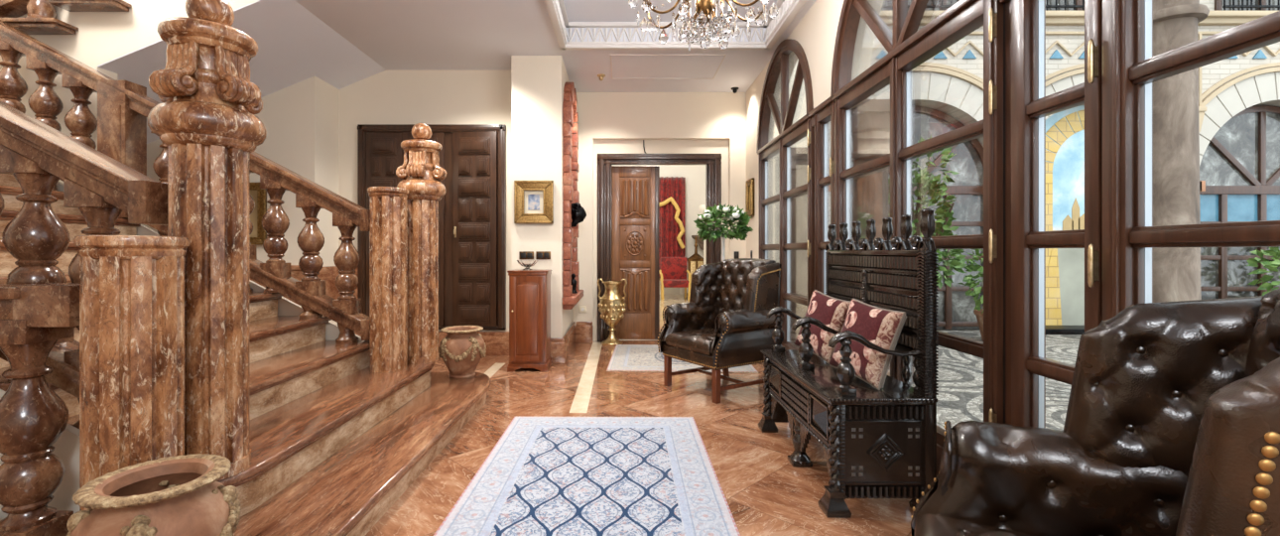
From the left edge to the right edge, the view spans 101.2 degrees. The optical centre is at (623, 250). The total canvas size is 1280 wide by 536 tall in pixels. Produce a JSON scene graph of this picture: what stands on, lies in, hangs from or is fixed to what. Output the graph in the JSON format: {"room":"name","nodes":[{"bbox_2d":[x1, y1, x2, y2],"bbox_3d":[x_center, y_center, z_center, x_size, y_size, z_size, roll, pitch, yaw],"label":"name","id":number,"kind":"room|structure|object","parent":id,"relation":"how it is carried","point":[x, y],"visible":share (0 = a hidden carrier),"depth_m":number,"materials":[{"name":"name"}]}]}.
{"room":"historic interior","nodes":[
{"label":"historic interior","id":0,"kind":"room"},
{"bbox_2d":[0,0,256,183],"bbox_3d":[-4.375,-1.300,4.335,3.250,5.000,0.170,0,0,0],"label":"wall","id":1,"kind":"structure","parent":0,"point":[100,38],"depth_m":4.25,"materials":[{"name":"beige paint"}]},
{"bbox_2d":[0,0,130,34],"bbox_3d":[-4.535,-1.998,4.157,1.130,0.505,0.184,0,0,0],"label":"upper stair edge","id":2,"kind":"structure","parent":1,"relation":"attached to","point":[41,19],"depth_m":4.13,"materials":[{"name":"red stone"}]},
{"bbox_2d":[142,75,338,324],"bbox_3d":[-4.700,-1.300,6.015,2.800,5.000,0.770,0,0,0],"label":"wall","id":3,"kind":"structure","parent":0,"point":[300,119],"depth_m":5.63,"materials":[{"name":"beige paint"}]},
{"bbox_2d":[249,182,266,244],"bbox_3d":[-4.020,-0.400,5.607,0.420,0.660,0.042,0,0,0],"label":"picture","id":4,"kind":"object","parent":3,"relation":"attached to","point":[258,235],"visible":0.2,"depth_m":5.60,"materials":[{"name":"brown wood"}]},
{"bbox_2d":[249,190,256,237],"bbox_3d":[-4.020,-0.400,5.621,0.280,0.520,0.010,0,0,0],"label":"painting","id":5,"kind":"object","parent":4,"relation":"attached to","point":[253,216],"depth_m":5.62},
{"bbox_2d":[249,264,357,305],"bbox_3d":[-3.630,0.365,5.838,1.220,0.430,0.525,0,0,0],"label":"dado","id":6,"kind":"object","parent":3,"relation":"attached to","point":[327,273],"visible":0.12,"depth_m":5.81,"materials":[{"name":"stone"}]},
{"bbox_2d":[97,0,385,143],"bbox_3d":[-4.375,-1.499,5.176,3.250,1.443,1.848,0,0,0],"label":"ceiling","id":7,"kind":"structure","parent":0,"point":[295,46],"depth_m":4.96,"materials":[{"name":"grey paint"}]},
{"bbox_2d":[338,70,511,331],"bbox_3d":[-2.251,-0.550,6.250,2.098,3.500,0.300,0,0,0],"label":"wall","id":8,"kind":"structure","parent":0,"point":[386,96],"depth_m":6.10,"materials":[{"name":"beige paint"}]},
{"bbox_2d":[357,124,506,330],"bbox_3d":[-2.210,-0.275,6.050,1.700,2.370,0.120,0,0,0],"label":"door","id":9,"kind":"structure","parent":8,"relation":"in","point":[472,208],"depth_m":6.04,"materials":[{"name":"brown wood"}]},
{"bbox_2d":[354,331,509,355],"bbox_3d":[-2.260,1.065,6.075,2.080,0.270,0.050,0,0,0],"label":"baseboard","id":10,"kind":"structure","parent":8,"relation":"attached to","point":[496,342],"depth_m":6.05,"materials":[{"name":"stone"}]},
{"bbox_2d":[294,0,816,92],"bbox_3d":[-2.200,-3.050,1.375,7.800,1.900,11.150,0,0,0],"label":"ceiling","id":11,"kind":"structure","parent":0,"point":[397,35],"depth_m":5.31,"materials":[{"name":"grey paint"}]},
{"bbox_2d":[597,73,605,80],"bbox_3d":[-0.262,-2.070,6.280,0.100,0.068,0.100,0,0,0],"label":"light","id":12,"kind":"object","parent":11,"relation":"attached to","point":[600,75],"visible":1,"depth_m":6.26,"materials":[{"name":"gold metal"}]},
{"bbox_2d":[610,54,726,79],"bbox_3d":[0.480,-2.097,6.010,1.240,0.006,0.780,0,0,0],"label":"hatch","id":13,"kind":"object","parent":11,"relation":"attached to","point":[610,55],"visible":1,"depth_m":5.89,"materials":[{"name":"white paint"}]},
{"bbox_2d":[544,0,806,49],"bbox_3d":[0.435,-2.193,3.700,2.170,0.257,3.420,0,0,0],"label":"trim","id":14,"kind":"structure","parent":11,"relation":"attached to","point":[788,10],"depth_m":5.33,"materials":[{"name":"white paint"}]},
{"bbox_2d":[628,0,778,51],"bbox_3d":[0.499,-1.775,3.221,0.894,1.080,0.891,0,0,14],"label":"chandelier","id":15,"kind":"object","parent":11,"relation":"hanging from","point":[719,30],"visible":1,"depth_m":3.19,"materials":[{"name":"clear glass"}]},
{"bbox_2d":[731,87,739,93],"bbox_3d":[1.440,-2.070,6.780,0.100,0.068,0.100,0,0,0],"label":"security camera","id":16,"kind":"object","parent":11,"relation":"attached to","point":[734,89],"visible":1,"depth_m":6.76,"materials":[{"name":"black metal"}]},
{"bbox_2d":[365,294,913,535],"bbox_3d":[-1.750,1.260,5.250,8.900,0.120,19.300,0,0,0],"label":"floor","id":17,"kind":"structure","parent":0,"point":[764,493],"depth_m":3.25,"materials":[{"name":"stone"}]},
{"bbox_2d":[0,282,79,535],"bbox_3d":[-2.587,0.655,1.755,1.625,1.090,0.187,0,0,0],"label":"balustrade","id":18,"kind":"object","parent":17,"relation":"on","point":[33,317],"visible":0.98,"depth_m":1.71,"materials":[{"name":"red stone"}]},
{"bbox_2d":[0,173,490,535],"bbox_3d":[-3.560,0.018,2.475,5.000,2.365,4.250,0,0,0],"label":"staircase","id":19,"kind":"structure","parent":17,"relation":"on","point":[334,442],"depth_m":2.86,"materials":[{"name":"stone"}]},
{"bbox_2d":[0,101,167,428],"bbox_3d":[-3.493,-0.642,2.060,3.415,2.684,0.190,0,0,0],"label":"stair railing","id":20,"kind":"object","parent":19,"relation":"on","point":[37,154],"visible":0.48,"depth_m":2.00,"materials":[{"name":"red stone"}]},
{"bbox_2d":[72,235,190,511],"bbox_3d":[-1.630,0.500,1.755,0.286,1.100,0.286,0,0,0],"label":"pillar","id":21,"kind":"structure","parent":19,"relation":"on","point":[132,287],"depth_m":1.66,"materials":[{"name":"stone"}]},
{"bbox_2d":[66,453,240,535],"bbox_3d":[-1.344,0.847,1.518,0.390,0.405,0.384,0,0,-28],"label":"terracotta pot","id":22,"kind":"object","parent":19,"relation":"on","point":[181,495],"visible":1,"depth_m":1.47,"materials":[{"name":"ceramic"}]},
{"bbox_2d":[0,20,369,343],"bbox_3d":[-3.535,-0.652,3.960,3.330,2.664,0.200,0,0,0],"label":"stair railing","id":23,"kind":"object","parent":19,"relation":"on","point":[124,106],"visible":0.58,"depth_m":3.90,"materials":[{"name":"red stone"}]},
{"bbox_2d":[147,0,266,481],"bbox_3d":[-1.625,-0.076,2.070,0.367,1.882,0.367,0,0,-20],"label":"newel post","id":24,"kind":"object","parent":19,"relation":"on","point":[207,123],"visible":0.99,"depth_m":1.98,"materials":[{"name":"stone"}]},
{"bbox_2d":[367,186,409,372],"bbox_3d":[-1.728,0.203,3.875,0.286,1.325,0.286,0,0,0],"label":"pillar","id":25,"kind":"structure","parent":19,"relation":"on","point":[388,205],"depth_m":3.78,"materials":[{"name":"stone"}]},
{"bbox_2d":[395,123,446,363],"bbox_3d":[-1.600,-0.076,4.180,0.367,1.882,0.367,0,0,-36],"label":"newel post","id":26,"kind":"object","parent":19,"relation":"on","point":[420,171],"visible":0.96,"depth_m":4.08,"materials":[{"name":"stone"}]},
{"bbox_2d":[438,325,486,379],"bbox_3d":[-1.351,0.847,4.417,0.384,0.406,0.388,0,0,40],"label":"terracotta pot","id":27,"kind":"object","parent":19,"relation":"on","point":[462,347],"visible":1,"depth_m":4.30,"materials":[{"name":"ceramic"}]},
{"bbox_2d":[484,363,505,378],"bbox_3d":[-1.315,1.199,5.180,0.110,0.002,0.920,0,0,0],"label":"inlay","id":28,"kind":"object","parent":17,"relation":"on","point":[489,372],"visible":0.64,"depth_m":5.31,"materials":[{"name":"beige stone"}]},
{"bbox_2d":[507,268,552,371],"bbox_3d":[-0.955,0.698,5.409,0.406,1.005,0.392,0,0,0],"label":"base cabinet","id":29,"kind":"object","parent":17,"relation":"on","point":[529,290],"visible":1,"depth_m":5.23,"materials":[{"name":"brown wood"}]},
{"bbox_2d":[516,259,537,269],"bbox_3d":[-0.985,0.142,5.420,0.229,0.105,0.218,0,0,0],"label":"glass bowl","id":30,"kind":"object","parent":29,"relation":"on","point":[526,263],"visible":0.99,"depth_m":5.36,"materials":[{"name":"clear glass"}]},
{"bbox_2d":[511,55,573,338],"bbox_3d":[-0.930,-0.550,6.299,0.540,3.500,1.298,0,0,0],"label":"wall pier","id":31,"kind":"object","parent":17,"relation":"on","point":[538,82],"visible":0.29,"depth_m":5.65,"materials":[{"name":"beige paint"}]},
{"bbox_2d":[518,251,533,258],"bbox_3d":[-1.035,0.045,5.640,0.156,0.084,0.016,0,0,0],"label":"switch plate","id":32,"kind":"object","parent":31,"relation":"attached to","point":[522,254],"visible":1,"depth_m":5.64,"materials":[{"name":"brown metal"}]},
{"bbox_2d":[513,180,553,223],"bbox_3d":[-0.955,-0.525,5.627,0.415,0.455,0.042,0,0,0],"label":"picture frame","id":33,"kind":"object","parent":31,"relation":"attached to","point":[533,199],"visible":1,"depth_m":5.62,"materials":[{"name":"gold wood"}]},
{"bbox_2d":[527,194,539,209],"bbox_3d":[-0.955,-0.525,5.636,0.124,0.164,0.008,0,0,0],"label":"painting","id":34,"kind":"object","parent":33,"relation":"attached to","point":[533,199],"depth_m":5.63},
{"bbox_2d":[535,251,550,258],"bbox_3d":[-0.855,0.045,5.640,0.156,0.084,0.016,0,0,0],"label":"switch plate","id":35,"kind":"object","parent":31,"relation":"attached to","point":[539,254],"visible":1,"depth_m":5.64,"materials":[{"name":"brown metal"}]},
{"bbox_2d":[550,338,565,363],"bbox_3d":[-0.920,1.065,5.633,0.600,0.270,0.035,0,0,0],"label":"baseboard","id":36,"kind":"object","parent":31,"relation":"attached to","point":[558,345],"visible":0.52,"depth_m":5.62,"materials":[{"name":"stone"}]},
{"bbox_2d":[562,82,583,309],"bbox_3d":[-0.585,-0.671,6.250,0.150,2.623,1.120,0,0,0],"label":"niche","id":37,"kind":"object","parent":31,"relation":"attached to","point":[571,167],"visible":0.98,"depth_m":5.76,"materials":[{"name":"red brick"}]},
{"bbox_2d":[571,272,577,293],"bbox_3d":[-0.590,0.382,6.250,0.096,0.237,0.096,0,0,0],"label":"figurine","id":38,"kind":"object","parent":37,"relation":"on","point":[574,281],"visible":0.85,"depth_m":6.22,"materials":[{"name":"brown metal"}]},
{"bbox_2d":[571,202,586,227],"bbox_3d":[-0.546,-0.423,6.120,0.183,0.285,0.182,0,0,-44],"label":"bust","id":39,"kind":"object","parent":37,"relation":"attached to","point":[578,213],"visible":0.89,"depth_m":6.08,"materials":[{"name":"brown metal"}]},
{"bbox_2d":[569,341,602,412],"bbox_3d":[-0.335,1.199,5.420,0.130,0.002,3.040,0,0,0],"label":"inlay","id":40,"kind":"object","parent":17,"relation":"on","point":[581,398],"visible":0.86,"depth_m":4.79,"materials":[{"name":"beige stone"}]},
{"bbox_2d":[433,415,740,535],"bbox_3d":[-0.148,1.194,2.600,1.285,0.010,2.394,0,0,0],"label":"runner rug","id":41,"kind":"object","parent":17,"relation":"on","point":[545,475],"visible":1,"depth_m":2.68,"materials":[{"name":"white fabric"}]},
{"bbox_2d":[597,278,627,345],"bbox_3d":[-0.145,0.777,6.820,0.360,0.845,0.368,0,0,30],"label":"urn","id":42,"kind":"object","parent":17,"relation":"on","point":[611,306],"visible":1,"depth_m":6.73,"materials":[{"name":"gold metal"}]},
{"bbox_2d":[659,256,691,299],"bbox_3d":[1.300,0.677,13.214,0.780,1.054,0.669,0,0,0],"label":"armchair","id":43,"kind":"object","parent":17,"relation":"on","point":[674,271],"visible":0.95,"depth_m":13.42,"materials":[{"name":"red fabric"}]},
{"bbox_2d":[606,344,758,373],"bbox_3d":[0.620,1.194,5.950,1.500,0.010,1.494,0,0,3],"label":"rug","id":44,"kind":"object","parent":17,"relation":"on","point":[625,357],"visible":0.41,"depth_m":5.65,"materials":[{"name":"beige fabric"}]},
{"bbox_2d":[693,203,753,260],"bbox_3d":[1.043,0.348,5.505,0.606,1.704,0.602,0,0,25],"label":"flower arrangement","id":45,"kind":"object","parent":44,"relation":"on","point":[732,213],"visible":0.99,"depth_m":5.38,"materials":[{"name":"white plant"}]},
{"bbox_2d":[686,236,703,296],"bbox_3d":[1.900,0.400,13.700,0.460,1.600,0.400,0,0,0],"label":"lantern","id":46,"kind":"object","parent":17,"relation":"on","point":[696,260],"visible":0.5,"depth_m":13.55,"materials":[{"name":"gold metal"}]},
{"bbox_2d":[699,204,705,264],"bbox_3d":[2.030,0.050,12.600,0.400,2.300,0.400,0,0,0],"label":"column","id":47,"kind":"structure","parent":17,"relation":"on","point":[702,206],"depth_m":12.54,"materials":[{"name":"beige paint"}]},
{"bbox_2d":[657,257,783,403],"bbox_3d":[0.863,0.632,4.618,0.819,1.135,0.875,0,0,-32],"label":"wingback armchair","id":48,"kind":"object","parent":17,"relation":"on","point":[724,324],"visible":0.98,"depth_m":4.44,"materials":[{"name":"brown leather"}]},
{"bbox_2d":[758,207,938,517],"bbox_3d":[1.186,0.501,2.975,0.538,1.398,1.220,0,0,0],"label":"bench","id":49,"kind":"object","parent":17,"relation":"on","point":[875,443],"visible":0.93,"depth_m":2.45,"materials":[{"name":"brown wood"}]},
{"bbox_2d":[794,289,850,364],"bbox_3d":[1.247,0.462,3.271,0.180,0.417,0.434,0,0,-13],"label":"throw cushion","id":50,"kind":"object","parent":49,"relation":"on","point":[832,312],"visible":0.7,"depth_m":3.18,"materials":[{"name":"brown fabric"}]},
{"bbox_2d":[829,298,906,389],"bbox_3d":[1.247,0.462,2.701,0.179,0.406,0.423,0,0,-12],"label":"throw cushion","id":51,"kind":"object","parent":49,"relation":"on","point":[883,327],"visible":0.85,"depth_m":2.58,"materials":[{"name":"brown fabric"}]},
{"bbox_2d":[910,288,1279,535],"bbox_3d":[1.033,0.632,1.051,0.819,1.135,0.875,0,0,30],"label":"wingback armchair","id":52,"kind":"object","parent":17,"relation":"on","point":[1172,426],"visible":1,"depth_m":1.25,"materials":[{"name":"brown leather"}]},
{"bbox_2d":[611,164,705,294],"bbox_3d":[0.500,-1.100,11.000,4.400,4.600,7.600,0,0,0],"label":"wall","id":53,"kind":"structure","parent":0,"point":[695,175],"depth_m":14.60,"materials":[{"name":"white paint"}]},
{"bbox_2d":[659,176,685,280],"bbox_3d":[1.330,-0.600,14.305,0.740,2.840,0.240,0,0,0],"label":"curtain","id":54,"kind":"object","parent":53,"relation":"hanging from","point":[672,190],"visible":0.71,"depth_m":14.33,"materials":[{"name":"red fabric"}]},
{"bbox_2d":[691,235,703,250],"bbox_3d":[2.180,-0.230,14.270,0.640,0.400,0.640,0,0,0],"label":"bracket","id":55,"kind":"object","parent":53,"relation":"attached to","point":[700,242],"visible":0.41,"depth_m":14.14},
{"bbox_2d":[573,92,746,341],"bbox_3d":[0.550,-1.100,7.090,4.300,4.600,0.280,0,0,0],"label":"wall","id":56,"kind":"structure","parent":0,"point":[608,122],"depth_m":6.95,"materials":[{"name":"beige paint"}]},
{"bbox_2d":[562,321,575,360],"bbox_3d":[-0.642,1.065,6.299,0.035,0.270,1.298,0,0,0],"label":"baseboard","id":57,"kind":"structure","parent":56,"relation":"attached to","point":[570,336],"depth_m":6.19,"materials":[{"name":"stone"}]},
{"bbox_2d":[578,306,586,312],"bbox_3d":[-0.535,0.770,6.942,0.100,0.084,0.014,0,0,0],"label":"wall outlet","id":58,"kind":"object","parent":56,"relation":"attached to","point":[580,309],"visible":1,"depth_m":6.94,"materials":[{"name":"beige plastic"}]},
{"bbox_2d":[575,321,592,342],"bbox_3d":[-0.512,1.065,6.933,0.225,0.270,0.035,0,0,0],"label":"baseboard","id":59,"kind":"structure","parent":56,"relation":"attached to","point":[583,329],"depth_m":6.92,"materials":[{"name":"stone"}]},
{"bbox_2d":[597,153,721,341],"bbox_3d":[0.480,-0.050,7.064,1.654,2.500,0.162,0,0,0],"label":"door","id":60,"kind":"structure","parent":56,"relation":"in","point":[628,196],"depth_m":7.08,"materials":[{"name":"brown wood"}]},
{"bbox_2d":[734,251,739,257],"bbox_3d":[1.495,0.055,6.941,0.064,0.100,0.015,0,0,0],"label":"light switch","id":61,"kind":"object","parent":56,"relation":"attached to","point":[736,253],"visible":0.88,"depth_m":6.94,"materials":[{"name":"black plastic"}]},
{"bbox_2d":[746,0,843,258],"bbox_3d":[1.740,-0.600,1.500,0.240,3.600,11.400,0,0,0],"label":"wall","id":62,"kind":"structure","parent":0,"point":[816,32],"depth_m":4.55,"materials":[{"name":"beige paint"}]},
{"bbox_2d":[745,177,754,216],"bbox_3d":[1.598,-0.670,6.630,0.042,0.460,0.300,0,0,0],"label":"wall frame","id":63,"kind":"object","parent":62,"relation":"attached to","point":[749,185],"visible":0.86,"depth_m":6.61,"materials":[{"name":"gold wood"}]},
{"bbox_2d":[756,38,814,349],"bbox_3d":[1.631,-0.446,5.353,0.118,3.292,1.759,0,0,0],"label":"window","id":64,"kind":"structure","parent":62,"relation":"in","point":[785,146],"depth_m":5.25,"materials":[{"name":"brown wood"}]},
{"bbox_2d":[808,96,834,293],"bbox_3d":[1.631,0.009,4.238,0.118,2.382,0.478,0,0,0],"label":"window","id":65,"kind":"structure","parent":62,"relation":"in","point":[823,115],"depth_m":4.32,"materials":[{"name":"brown wood"}]},
{"bbox_2d":[830,0,1003,476],"bbox_3d":[1.631,-0.446,3.123,0.118,3.292,1.759,0,0,0],"label":"window","id":66,"kind":"structure","parent":62,"relation":"in","point":[882,48],"depth_m":3.07,"materials":[{"name":"brown wood"}]},
{"bbox_2d":[1003,2,1005,423],"bbox_3d":[1.655,0.020,3.996,0.050,2.360,4.474,0,0,0],"label":"joint","id":67,"kind":"object","parent":62,"relation":"attached to","point":[1003,3],"visible":0.04,"depth_m":2.25,"materials":[{"name":"brown wood"}]},
{"bbox_2d":[999,0,1102,427],"bbox_3d":[1.631,0.009,2.008,0.118,2.382,0.478,0,0,0],"label":"window","id":68,"kind":"structure","parent":62,"relation":"in","point":[1027,105],"depth_m":2.10,"materials":[{"name":"brown wood"}]},
{"bbox_2d":[1102,0,1279,320],"bbox_3d":[1.631,-0.446,0.892,0.118,3.292,1.759,0,0,0],"label":"window","id":69,"kind":"structure","parent":62,"relation":"in","point":[1130,68],"depth_m":1.67,"materials":[{"name":"brown wood"}]},
{"label":"outside","id":70,"kind":"structure","parent":0,"visible":0},
{"bbox_2d":[913,329,1081,430],"bbox_3d":[8.930,1.280,2.850,14.140,0.120,11.700,0,0,0],"label":"courtyard","id":71,"kind":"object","parent":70,"point":[960,397],"depth_m":4.84,"materials":[{"name":"stone"}]},
{"bbox_2d":[911,133,966,361],"bbox_3d":[3.144,-0.002,5.558,1.010,2.449,0.862,0,0,0],"label":"tree","id":72,"kind":"object","parent":71,"relation":"on","point":[944,217],"visible":0.31,"depth_m":5.42,"materials":[{"name":"green plant"}]},
{"bbox_2d":[957,249,983,340],"bbox_3d":[5.067,0.474,7.109,0.952,1.491,0.941,0,0,0],"label":"potted shrub","id":73,"kind":"object","parent":71,"relation":"on","point":[977,311],"visible":0.27,"depth_m":7.19,"materials":[{"name":"green plant"}]},
{"bbox_2d":[973,308,983,340],"bbox_3d":[5.050,1.016,7.100,0.528,0.408,0.528,0,0,0],"label":"pot","id":74,"kind":"object","parent":73,"relation":"attached to","point":[978,313],"depth_m":7.12,"materials":[{"name":"ceramic"}]},
{"bbox_2d":[917,0,1279,155],"bbox_3d":[8.850,-2.490,7.975,14.300,7.420,0.350,0,0,0],"label":"wall","id":75,"kind":"structure","parent":71,"relation":"on","point":[1212,73],"depth_m":7.80,"materials":[{"name":"paint"}]},
{"bbox_2d":[935,0,958,10],"bbox_3d":[4.390,-4.450,7.732,2.120,1.900,0.175,0,0,0],"label":"railing","id":76,"kind":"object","parent":75,"relation":"in","point":[942,5],"depth_m":7.77,"materials":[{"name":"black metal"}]},
{"bbox_2d":[911,106,983,329],"bbox_3d":[4.390,-0.515,8.100,2.580,3.430,0.120,0,0,0],"label":"window","id":77,"kind":"structure","parent":75,"relation":"in","point":[956,309],"depth_m":8.09,"materials":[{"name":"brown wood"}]},
{"bbox_2d":[1045,105,1084,334],"bbox_3d":[7.100,-0.512,7.910,2.610,3.465,0.460,0,0,0],"label":"wall mural","id":78,"kind":"object","parent":75,"relation":"attached to","point":[1065,130],"visible":0.12,"depth_m":8.09,"materials":[{"name":"paint"}]},
{"bbox_2d":[1045,0,1084,10],"bbox_3d":[7.100,-4.450,7.732,2.120,1.900,0.175,0,0,0],"label":"railing","id":79,"kind":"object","parent":75,"relation":"in","point":[1051,5],"depth_m":7.77,"materials":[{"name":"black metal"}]},
{"bbox_2d":[918,72,1279,165],"bbox_3d":[8.455,-1.799,7.804,10.994,1.700,0.032,0,0,0],"label":"arch","id":80,"kind":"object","parent":75,"relation":"attached to","point":[1246,88],"depth_m":7.79,"materials":[{"name":"stone"}]},
{"bbox_2d":[933,49,1267,58],"bbox_3d":[7.920,-2.915,7.790,11.810,0.130,0.030,0,0,0],"label":"tiles","id":81,"kind":"structure","parent":75,"relation":"attached to","point":[1259,55],"depth_m":7.78,"materials":[{"name":"tile"}]},
{"bbox_2d":[922,10,1279,131],"bbox_3d":[8.900,-2.625,7.725,14.200,1.750,0.170,0,0,0],"label":"crown molding","id":82,"kind":"structure","parent":75,"relation":"attached to","point":[1053,18],"depth_m":7.75,"materials":[{"name":"paint"}]},
{"bbox_2d":[1199,180,1205,191],"bbox_3d":[8.455,-0.960,7.935,11.150,0.160,0.330,0,0,0],"label":"trim","id":83,"kind":"structure","parent":75,"relation":"attached to","point":[1202,183],"depth_m":7.77,"materials":[{"name":"pink stone"}]},
{"bbox_2d":[1199,105,1279,299],"bbox_3d":[9.810,-0.515,8.100,2.580,3.430,0.120,0,0,0],"label":"window","id":84,"kind":"structure","parent":75,"relation":"in","point":[1239,167],"depth_m":8.09,"materials":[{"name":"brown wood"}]},
{"bbox_2d":[1214,0,1279,10],"bbox_3d":[9.810,-4.450,7.732,2.120,1.900,0.175,0,0,0],"label":"railing","id":85,"kind":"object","parent":75,"relation":"in","point":[1219,5],"depth_m":7.77,"materials":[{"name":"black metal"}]},
{"bbox_2d":[1152,0,1209,302],"bbox_3d":[3.990,-0.665,3.860,0.561,3.770,0.561,0,0,0],"label":"stone column","id":86,"kind":"structure","parent":71,"relation":"on","point":[1176,119],"depth_m":3.72,"materials":[{"name":"grey stone"}]},
{"bbox_2d":[1245,247,1279,295],"bbox_3d":[9.178,0.427,7.117,0.989,1.586,0.976,0,0,30],"label":"potted shrub","id":87,"kind":"object","parent":71,"relation":"on","point":[1274,251],"visible":0.7,"depth_m":7.27,"materials":[{"name":"green plant"}]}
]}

